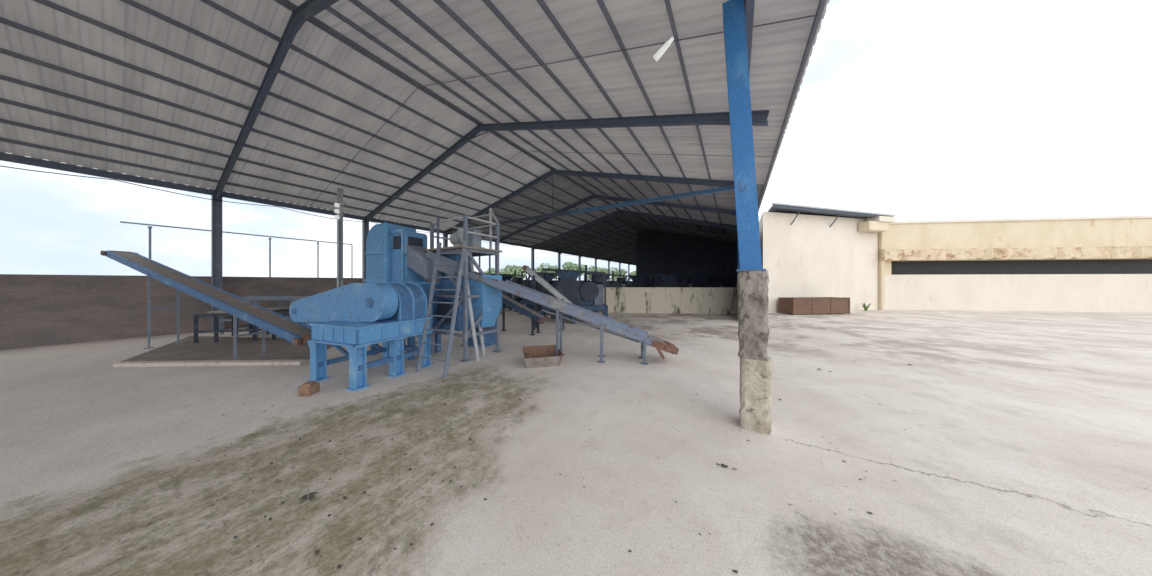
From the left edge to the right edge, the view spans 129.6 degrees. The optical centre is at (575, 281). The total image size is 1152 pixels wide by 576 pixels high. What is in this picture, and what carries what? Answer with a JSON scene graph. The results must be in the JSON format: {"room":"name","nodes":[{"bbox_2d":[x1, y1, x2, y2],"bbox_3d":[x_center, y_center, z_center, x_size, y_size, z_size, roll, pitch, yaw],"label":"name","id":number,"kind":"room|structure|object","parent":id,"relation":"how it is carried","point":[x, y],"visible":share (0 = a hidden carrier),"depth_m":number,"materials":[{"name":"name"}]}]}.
{"room":"open industrial shed","nodes":[
{"label":"open industrial shed","id":0,"kind":"room"},
{"bbox_2d":[0,274,631,349],"bbox_3d":[0.263,0.708,29.991,0.260,1.785,70.000,0,0,30],"label":"wall","id":1,"kind":"structure","parent":0,"point":[36,310],"depth_m":7.42,"materials":[{"name":"brown brick"}]},
{"bbox_2d":[0,0,829,265],"bbox_3d":[6.918,-3.943,25.506,15.620,2.267,69.000,0,0,30],"label":"ceiling","id":2,"kind":"structure","parent":0,"point":[366,95],"depth_m":6.02,"materials":[{"name":"metal"}]},
{"bbox_2d":[653,36,673,61],"bbox_3d":[1.228,-3.268,3.785,0.298,0.274,0.094,0,0,30],"label":"hanging lamp","id":3,"kind":"object","parent":2,"relation":"hanging from","point":[660,52],"visible":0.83,"depth_m":3.76,"materials":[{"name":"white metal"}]},
{"bbox_2d":[0,304,1151,575],"bbox_3d":[24.105,1.600,16.581,55.200,0.001,71.000,0,0,30],"label":"floor","id":4,"kind":"structure","parent":0,"point":[1025,448],"depth_m":2.47,"materials":[{"name":"concrete"}]},
{"bbox_2d":[100,250,310,359],"bbox_3d":[-8.734,0.378,6.275,7.929,2.444,0.573,0,0,17],"label":"conveyor","id":5,"kind":"object","parent":4,"relation":"on","point":[275,323],"visible":0.87,"depth_m":5.95,"materials":[{"name":"blue metal"}]},
{"bbox_2d":[113,359,307,366],"bbox_3d":[-6.997,1.565,5.225,3.381,0.070,0.160,0,0,-2],"label":"kerb","id":6,"kind":"object","parent":4,"relation":"on","point":[300,361],"visible":1,"depth_m":5.16,"materials":[{"name":"grey concrete"}]},
{"bbox_2d":[121,336,332,361],"bbox_3d":[-8.478,1.597,6.528,6.210,0.006,2.342,0,0,6],"label":"floor","id":7,"kind":"structure","parent":4,"relation":"on","point":[206,348],"depth_m":6.31,"materials":[{"name":"grey concrete"}]},
{"bbox_2d":[194,307,300,342],"bbox_3d":[-9.091,1.192,7.843,2.156,0.815,1.099,0,0,-14],"label":"frame","id":8,"kind":"object","parent":4,"relation":"on","point":[283,311],"visible":0.37,"depth_m":7.24,"materials":[{"name":"metal"}]},
{"bbox_2d":[220,296,308,334],"bbox_3d":[-8.980,1.028,8.406,3.673,1.145,0.693,0,0,5],"label":"frame","id":9,"kind":"object","parent":4,"relation":"on","point":[256,298],"visible":0.31,"depth_m":8.16,"materials":[{"name":"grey metal"}]},
{"bbox_2d":[211,0,338,329],"bbox_3d":[-5.249,-1.674,5.051,15.213,6.549,0.200,0,0,30],"label":"roof frame","id":10,"kind":"object","parent":4,"relation":"on","point":[308,9],"visible":0.88,"depth_m":6.57,"materials":[{"name":"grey metal"}]},
{"bbox_2d":[299,492,317,503],"bbox_3d":[-1.963,1.585,1.990,0.111,0.030,0.108,0,0,-44],"label":"sprig","id":11,"kind":"object","parent":4,"relation":"on","point":[311,495],"visible":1,"depth_m":1.99,"materials":[{"name":"green plant"}]},
{"bbox_2d":[298,381,319,396],"bbox_3d":[-3.803,1.510,3.855,0.171,0.180,0.214,0,0,-4],"label":"wood block","id":12,"kind":"object","parent":4,"relation":"on","point":[308,388],"visible":1,"depth_m":3.79,"materials":[{"name":"brown wood"}]},
{"bbox_2d":[334,188,346,287],"bbox_3d":[-8.715,-0.921,9.945,0.800,5.042,0.260,0,0,30],"label":"pole","id":13,"kind":"object","parent":4,"relation":"on","point":[340,203],"visible":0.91,"depth_m":9.96,"materials":[{"name":"metal"}]},
{"bbox_2d":[289,222,441,390],"bbox_3d":[-3.980,0.170,5.487,2.861,2.860,2.288,0,0,30],"label":"mill","id":14,"kind":"object","parent":4,"relation":"on","point":[391,307],"visible":0.99,"depth_m":4.77,"materials":[{"name":"blue paint"}]},
{"bbox_2d":[364,222,415,281],"bbox_3d":[-4.212,-0.630,6.191,0.816,1.260,0.833,0,0,30],"label":"hood","id":15,"kind":"object","parent":14,"relation":"attached to","point":[379,253],"depth_m":5.85,"materials":[{"name":"blue paint"}]},
{"bbox_2d":[416,240,466,377],"bbox_3d":[-2.510,0.390,5.085,0.681,2.446,1.218,0,0,-2],"label":"ladder","id":16,"kind":"object","parent":4,"relation":"on","point":[459,277],"visible":1,"depth_m":5.05,"materials":[{"name":"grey metal"}]},
{"bbox_2d":[423,208,501,362],"bbox_3d":[-2.406,-0.075,6.310,1.362,3.350,1.550,0,0,30],"label":"tower","id":17,"kind":"object","parent":4,"relation":"on","point":[487,301],"visible":0.75,"depth_m":5.89,"materials":[{"name":"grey metal"}]},
{"bbox_2d":[449,228,483,247],"bbox_3d":[-2.405,-0.952,5.940,0.760,0.460,0.348,0,0,30],"label":"motor","id":18,"kind":"object","parent":17,"relation":"on","point":[456,239],"visible":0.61,"depth_m":5.80,"materials":[{"name":"metal"}]},
{"bbox_2d":[460,252,485,360],"bbox_3d":[-2.168,0.468,5.750,0.527,2.272,0.460,0,0,15],"label":"ladder","id":19,"kind":"object","parent":4,"relation":"on","point":[471,311],"visible":0.57,"depth_m":5.54,"materials":[{"name":"metal"}]},
{"bbox_2d":[485,270,526,311],"bbox_3d":[-4.061,0.450,15.500,2.620,2.300,1.020,0,0,30],"label":"machine","id":20,"kind":"object","parent":4,"relation":"on","point":[505,277],"visible":0.12,"depth_m":14.92,"materials":[{"name":"blue paint"}]},
{"bbox_2d":[499,293,549,335],"bbox_3d":[-1.886,0.906,8.550,2.054,1.387,0.575,0,0,15],"label":"conveyor","id":21,"kind":"object","parent":4,"relation":"on","point":[534,315],"visible":0.62,"depth_m":8.39,"materials":[{"name":"metal"}]},
{"bbox_2d":[519,268,560,314],"bbox_3d":[-1.395,0.450,13.500,2.620,2.300,1.020,0,0,13],"label":"machine","id":22,"kind":"object","parent":4,"relation":"on","point":[528,303],"visible":0.26,"depth_m":13.24,"materials":[{"name":"blue paint"}]},
{"bbox_2d":[522,345,562,367],"bbox_3d":[-0.665,1.452,5.282,0.743,0.304,0.543,0,0,-14],"label":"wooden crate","id":23,"kind":"object","parent":4,"relation":"on","point":[545,355],"visible":0.91,"depth_m":5.42,"materials":[{"name":"wood"}]},
{"bbox_2d":[522,265,572,329],"bbox_3d":[-0.927,0.516,9.300,1.757,2.167,0.646,0,0,0],"label":"conveyor","id":24,"kind":"object","parent":4,"relation":"on","point":[536,278],"visible":0.63,"depth_m":9.07,"materials":[{"name":"metal"}]},
{"bbox_2d":[426,251,678,364],"bbox_3d":[-0.619,0.465,5.747,5.291,2.270,0.587,0,0,7],"label":"conveyor","id":25,"kind":"object","parent":4,"relation":"on","point":[629,332],"visible":0.9,"depth_m":5.55,"materials":[{"name":"metal"}]},
{"bbox_2d":[362,110,769,282],"bbox_3d":[-3.157,-1.674,8.617,15.213,6.549,0.200,0,0,30],"label":"roof frame","id":26,"kind":"object","parent":4,"relation":"on","point":[759,117],"visible":0.87,"depth_m":6.82,"materials":[{"name":"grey metal"}]},
{"bbox_2d":[0,166,611,262],"bbox_3d":[-4.829,-2.690,20.225,0.024,0.141,42.002,0,0,30],"label":"cable","id":27,"kind":"object","parent":26,"relation":"attached to","point":[0,166],"visible":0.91,"depth_m":8.18,"materials":[{"name":"black rubber"}]},
{"bbox_2d":[540,265,607,323],"bbox_3d":[-0.080,0.450,10.840,2.620,2.300,1.020,0,0,0],"label":"machine","id":28,"kind":"object","parent":4,"relation":"on","point":[583,296],"visible":0.59,"depth_m":10.42,"materials":[{"name":"blue paint"}]},
{"bbox_2d":[443,169,738,325],"bbox_3d":[-1.150,-1.674,12.037,15.213,6.549,0.220,0,0,30],"label":"roof frame","id":29,"kind":"object","parent":4,"relation":"on","point":[722,185],"visible":0.49,"depth_m":10.55,"materials":[{"name":"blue metal"}]},
{"bbox_2d":[584,270,626,303],"bbox_3d":[1.712,0.450,16.000,2.620,2.300,1.020,0,0,0],"label":"machine","id":30,"kind":"object","parent":4,"relation":"on","point":[620,282],"visible":0.12,"depth_m":15.58,"materials":[{"name":"blue paint"}]},
{"bbox_2d":[595,244,635,271],"bbox_3d":[8.882,-1.674,29.136,15.213,6.549,0.220,0,0,30],"label":"roof frame","id":31,"kind":"object","parent":4,"relation":"on","point":[599,257],"visible":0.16,"depth_m":32.08,"materials":[{"name":"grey metal"}]},
{"bbox_2d":[495,195,739,318],"bbox_3d":[0.856,-1.674,15.457,15.213,6.549,0.220,0,0,30],"label":"roof frame","id":32,"kind":"object","parent":4,"relation":"on","point":[682,206],"visible":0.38,"depth_m":14.35,"materials":[{"name":"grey metal"}]},
{"bbox_2d":[608,251,635,281],"bbox_3d":[10.888,-1.674,32.556,15.213,6.549,0.220,0,0,30],"label":"roof frame","id":33,"kind":"object","parent":4,"relation":"on","point":[610,260],"visible":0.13,"depth_m":36.15,"materials":[{"name":"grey metal"}]},
{"bbox_2d":[619,257,635,277],"bbox_3d":[12.895,-1.674,35.976,15.213,6.549,0.220,0,0,30],"label":"roof frame","id":34,"kind":"object","parent":4,"relation":"on","point":[633,257],"visible":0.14,"depth_m":39.69,"materials":[{"name":"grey metal"}]},
{"bbox_2d":[628,261,635,284],"bbox_3d":[14.901,-1.674,39.396,15.213,6.549,0.220,0,0,30],"label":"roof frame","id":35,"kind":"object","parent":4,"relation":"on","point":[629,264],"visible":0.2,"depth_m":43.13,"materials":[{"name":"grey metal"}]},
{"bbox_2d":[531,211,736,284],"bbox_3d":[2.862,-1.674,18.877,15.213,6.549,0.220,0,0,30],"label":"roof frame","id":36,"kind":"object","parent":4,"relation":"on","point":[616,212],"visible":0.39,"depth_m":18.41,"materials":[{"name":"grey metal"}]},
{"bbox_2d":[625,273,657,286],"bbox_3d":[4.959,0.450,21.000,2.620,2.300,1.020,0,0,2],"label":"machine","id":37,"kind":"object","parent":4,"relation":"on","point":[637,281],"visible":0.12,"depth_m":20.59,"materials":[{"name":"blue paint"}]},
{"bbox_2d":[558,222,737,279],"bbox_3d":[4.869,-1.674,22.297,15.213,6.549,0.220,0,0,30],"label":"roof frame","id":38,"kind":"object","parent":4,"relation":"on","point":[634,223],"visible":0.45,"depth_m":21.65,"materials":[{"name":"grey metal"}]},
{"bbox_2d":[578,235,736,287],"bbox_3d":[6.875,-1.674,25.716,15.213,6.549,0.220,0,0,30],"label":"roof frame","id":39,"kind":"object","parent":4,"relation":"on","point":[633,236],"visible":0.17,"depth_m":28.78,"materials":[{"name":"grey metal"}]},
{"bbox_2d":[651,271,693,286],"bbox_3d":[6.235,0.450,17.600,2.620,2.300,1.020,0,0,0],"label":"machine","id":40,"kind":"object","parent":4,"relation":"on","point":[668,280],"visible":0.23,"depth_m":17.18,"materials":[{"name":"blue paint"}]},
{"bbox_2d":[687,273,724,286],"bbox_3d":[9.758,0.450,20.500,2.620,2.300,1.020,0,0,19],"label":"machine","id":41,"kind":"object","parent":4,"relation":"on","point":[702,281],"visible":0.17,"depth_m":20.11,"materials":[{"name":"blue paint"}]},
{"bbox_2d":[722,0,771,434],"bbox_3d":[1.901,-0.743,3.026,0.462,4.687,0.355,0,0,30],"label":"post","id":42,"kind":"object","parent":4,"relation":"on","point":[753,305],"visible":1,"depth_m":2.92,"materials":[{"name":"paint"}]},
{"bbox_2d":[778,297,849,314],"bbox_3d":[11.962,1.183,13.642,3.184,0.835,0.865,0,0,-7],"label":"bin","id":43,"kind":"object","parent":4,"relation":"on","point":[788,305],"visible":1,"depth_m":13.28,"materials":[{"name":"metal"}]},
{"bbox_2d":[759,203,894,312],"bbox_3d":[15.717,-1.450,17.962,6.464,6.100,14.065,0,0,30],"label":"warehouse building","id":44,"kind":"object","parent":4,"relation":"on","point":[807,251],"visible":0.96,"depth_m":14.71,"materials":[{"name":"beige paint"}]},
{"bbox_2d":[862,302,870,310],"bbox_3d":[16.013,1.352,14.964,0.457,0.496,0.536,0,0,38],"label":"tuft","id":45,"kind":"object","parent":4,"relation":"on","point":[864,305],"visible":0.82,"depth_m":14.91,"materials":[{"name":"green plant"}]},
{"bbox_2d":[878,215,1151,312],"bbox_3d":[24.917,-0.935,17.137,14.288,5.070,5.420,0,0,7],"label":"annex building","id":46,"kind":"object","parent":4,"relation":"on","point":[1064,264],"visible":0.95,"depth_m":14.88,"materials":[{"name":"beige paint"}]},
{"bbox_2d":[606,287,736,313],"bbox_3d":[5.233,0.940,13.883,7.763,1.320,0.240,0,0,5],"label":"wall","id":47,"kind":"structure","parent":0,"point":[685,300],"depth_m":13.81,"materials":[{"name":"beige paint"}]},
{"bbox_2d":[636,229,736,286],"bbox_3d":[9.368,-1.657,23.576,8.400,6.515,0.150,0,0,30],"label":"wall partition","id":48,"kind":"structure","parent":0,"point":[657,252],"depth_m":23.48,"materials":[{"name":"black metal"}]},
{"label":"outside","id":49,"kind":"structure","parent":0,"visible":0},
{"label":"field","id":50,"kind":"object","parent":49,"visible":0},
{"bbox_2d":[148,226,151,258],"bbox_3d":[-13.931,-0.085,8.862,0.074,3.470,0.074,0,0,-37],"label":"post","id":51,"kind":"object","parent":50,"relation":"on","point":[149,227],"visible":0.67,"depth_m":8.85,"materials":[{"name":"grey metal"}]},
{"bbox_2d":[120,221,352,277],"bbox_3d":[-12.680,-0.147,10.994,0.050,3.495,5.944,0,0,30],"label":"pipe rail","id":52,"kind":"object","parent":51,"relation":"on","point":[120,221],"visible":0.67,"depth_m":10.72,"materials":[{"name":"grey metal"}]},
{"bbox_2d":[269,238,270,276],"bbox_3d":[-12.589,-0.085,11.149,0.074,3.470,0.074,0,0,-37],"label":"post","id":53,"kind":"object","parent":50,"relation":"on","point":[269,238],"visible":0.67,"depth_m":11.13,"materials":[{"name":"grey metal"}]},
{"bbox_2d":[317,242,318,277],"bbox_3d":[-11.836,-0.085,12.432,0.074,3.470,0.074,0,0,-37],"label":"post","id":54,"kind":"object","parent":50,"relation":"on","point":[317,242],"visible":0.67,"depth_m":12.41,"materials":[{"name":"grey metal"}]},
{"bbox_2d":[484,268,511,274],"bbox_3d":[-11.460,-0.202,38.352,4.751,3.704,3.209,0,0,-26],"label":"tree","id":55,"kind":"object","parent":50,"relation":"on","point":[492,269],"visible":0.2,"depth_m":37.92,"materials":[{"name":"green plant"}]},
{"bbox_2d":[503,265,526,279],"bbox_3d":[-9.384,-0.605,43.868,4.256,4.509,4.663,0,0,30],"label":"tree","id":56,"kind":"object","parent":50,"relation":"on","point":[519,269],"visible":0.59,"depth_m":43.20,"materials":[{"name":"green plant"}]},
{"bbox_2d":[534,263,557,279],"bbox_3d":[-5.221,-0.929,50.063,4.981,5.158,5.319,0,0,30],"label":"tree","id":57,"kind":"object","parent":50,"relation":"on","point":[539,269],"visible":0.43,"depth_m":49.20,"materials":[{"name":"green plant"}]},
{"bbox_2d":[562,261,584,275],"bbox_3d":[-0.467,-1.372,56.976,4.508,6.044,5.803,0,0,30],"label":"tree","id":58,"kind":"object","parent":50,"relation":"on","point":[569,265],"visible":0.35,"depth_m":55.67,"materials":[{"name":"green plant"}]},
{"bbox_2d":[587,265,610,279],"bbox_3d":[4.961,-1.187,64.007,5.618,5.674,5.267,0,0,30],"label":"tree","id":59,"kind":"object","parent":50,"relation":"on","point":[599,269],"visible":0.26,"depth_m":63.35,"materials":[{"name":"green plant"}]},
{"bbox_2d":[610,267,627,280],"bbox_3d":[10.934,-1.209,72.031,5.676,5.717,5.002,0,0,-40],"label":"tree","id":60,"kind":"object","parent":50,"relation":"on","point":[616,272],"visible":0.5,"depth_m":70.96,"materials":[{"name":"green plant"}]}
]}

